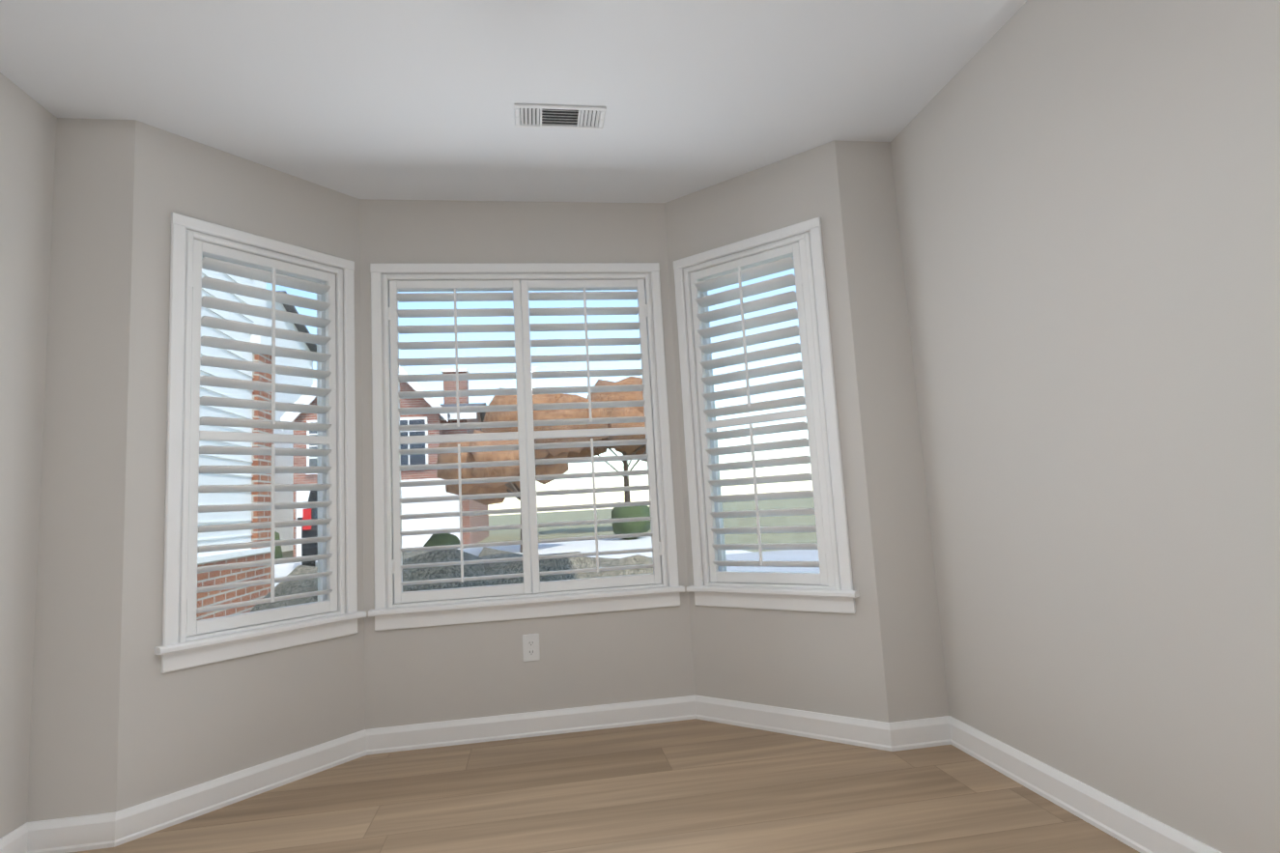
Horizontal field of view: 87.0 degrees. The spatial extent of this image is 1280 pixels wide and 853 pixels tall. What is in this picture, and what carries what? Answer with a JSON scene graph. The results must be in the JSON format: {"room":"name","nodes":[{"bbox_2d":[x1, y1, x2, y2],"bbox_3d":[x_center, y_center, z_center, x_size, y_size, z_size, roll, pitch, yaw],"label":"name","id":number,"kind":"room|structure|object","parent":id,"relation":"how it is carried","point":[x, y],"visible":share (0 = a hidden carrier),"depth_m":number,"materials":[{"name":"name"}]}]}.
{"room":"empty room","nodes":[
{"label":"empty room","id":0,"kind":"room"},
{"bbox_2d":[0,0,1026,202],"bbox_3d":[-0.266,-1.389,1.107,3.496,0.120,4.651,-2,-6,-9],"label":"ceiling","id":1,"kind":"structure","parent":0,"point":[395,99],"depth_m":2.29,"materials":[{"name":"white paint"}]},
{"bbox_2d":[513,103,606,130],"bbox_3d":[-0.301,-1.162,2.536,0.335,0.010,0.150,-2,-6,-9],"label":"ceiling vent","id":2,"kind":"object","parent":1,"relation":"in","point":[545,116],"visible":1,"depth_m":2.53,"materials":[{"name":"white metal"}]},
{"bbox_2d":[69,718,1139,852],"bbox_3d":[-0.121,1.151,0.823,3.496,0.120,4.651,-2,-6,-9],"label":"floor","id":3,"kind":"structure","parent":0,"point":[695,785],"depth_m":2.22,"materials":[{"name":"brown wood"}]},
{"bbox_2d":[0,0,1279,852],"bbox_3d":[-0.193,-0.119,0.965,3.496,2.440,4.651,-2,-6,-9],"label":"wall","id":4,"kind":"structure","parent":0,"point":[1052,252],"depth_m":2.24,"materials":[{"name":"beige paint"}]},
{"bbox_2d":[154,212,366,673],"bbox_3d":[-1.506,0.054,2.695,0.210,1.629,0.749,-8,-8,36],"label":"bay window","id":5,"kind":"structure","parent":4,"relation":"in","point":[189,640],"depth_m":2.63,"materials":[{"name":"white wood"}]},
{"bbox_2d":[368,262,684,630],"bbox_3d":[-0.530,0.049,3.145,1.374,1.629,0.210,-2,-6,-9],"label":"bay window","id":6,"kind":"structure","parent":4,"relation":"in","point":[530,596],"depth_m":3.09,"materials":[{"name":"white wood"}]},
{"bbox_2d":[522,633,540,661],"bbox_3d":[-0.481,0.978,2.980,0.072,0.116,0.009,-2,-6,-9],"label":"outlet","id":7,"kind":"object","parent":4,"relation":"attached to","point":[530,648],"visible":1,"depth_m":2.98,"materials":[{"name":"white plastic"}]},
{"bbox_2d":[0,695,1222,852],"bbox_3d":[-0.127,1.043,0.835,3.156,0.098,4.311,-2,-6,-9],"label":"baseboard","id":8,"kind":"structure","parent":4,"relation":"attached to","point":[1140,832],"depth_m":2.54,"materials":[{"name":"white wood"}]},
{"bbox_2d":[673,216,859,613],"bbox_3d":[0.543,-0.027,3.009,0.774,1.629,0.210,-8,-8,36],"label":"bay window","id":9,"kind":"structure","parent":4,"relation":"in","point":[828,587],"depth_m":2.96,"materials":[{"name":"white wood"}]},
{"label":"outside","id":10,"kind":"structure","parent":0,"visible":0},
{"bbox_2d":[274,497,819,587],"bbox_3d":[-23.698,7.766,45.467,210.000,0.300,220.000,-2,-6,-9],"label":"ground","id":11,"kind":"structure","parent":10,"point":[565,547],"depth_m":21.68,"materials":[{"name":"white snow"}]},
{"bbox_2d":[196,256,279,620],"bbox_3d":[-6.554,-1.147,4.567,6.400,6.360,5.950,-2,-6,-9],"label":"house","id":12,"kind":"structure","parent":11,"relation":"on","point":[220,576],"depth_m":6.57,"materials":[{"name":"white"}]},
{"bbox_2d":[266,290,316,551],"bbox_3d":[-21.060,-0.021,25.518,14.300,10.420,9.700,-2,-6,-9],"label":"house","id":13,"kind":"structure","parent":11,"relation":"on","point":[284,516],"depth_m":27.67,"materials":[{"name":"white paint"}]},
{"bbox_2d":[297,490,317,566],"bbox_3d":[-7.313,2.532,16.785,2.180,1.860,4.970,0,-7,-27],"label":"suv","id":14,"kind":"object","parent":11,"relation":"on","point":[312,548],"depth_m":14.30,"materials":[{"name":"red paint"}]},
{"bbox_2d":[280,365,488,556],"bbox_3d":[-8.944,1.042,26.046,5.900,7.060,10.850,-2,-6,-9],"label":"house","id":15,"kind":"structure","parent":11,"relation":"on","point":[409,542],"depth_m":21.53,"materials":[{"name":"red brick"}]},
{"bbox_2d":[249,546,653,612],"bbox_3d":[-1.022,1.336,4.392,3.100,1.157,1.126,-2,-6,-9],"label":"hedge","id":16,"kind":"object","parent":11,"relation":"on","point":[409,573],"depth_m":4.16,"materials":[{"name":"green plant"}]},
{"bbox_2d":[274,505,650,559],"bbox_3d":[-11.250,3.353,18.814,24.064,1.316,4.551,-2,-6,-9],"label":"shrubs","id":17,"kind":"object","parent":11,"relation":"on","point":[615,514],"depth_m":21.14,"materials":[{"name":"green plant"}]},
{"bbox_2d":[436,387,614,552],"bbox_3d":[-2.940,1.066,18.369,4.849,4.626,4.281,-2,-6,-9],"label":"tree","id":18,"kind":"object","parent":11,"relation":"on","point":[478,471],"depth_m":17.40,"materials":[{"name":"orange plant"}]},
{"bbox_2d":[567,376,647,502],"bbox_3d":[-0.765,1.136,29.629,5.927,6.745,6.494,-2,-6,-9],"label":"tree","id":19,"kind":"object","parent":11,"relation":"on","point":[625,396],"depth_m":28.53,"materials":[{"name":"orange plant"}]}
]}

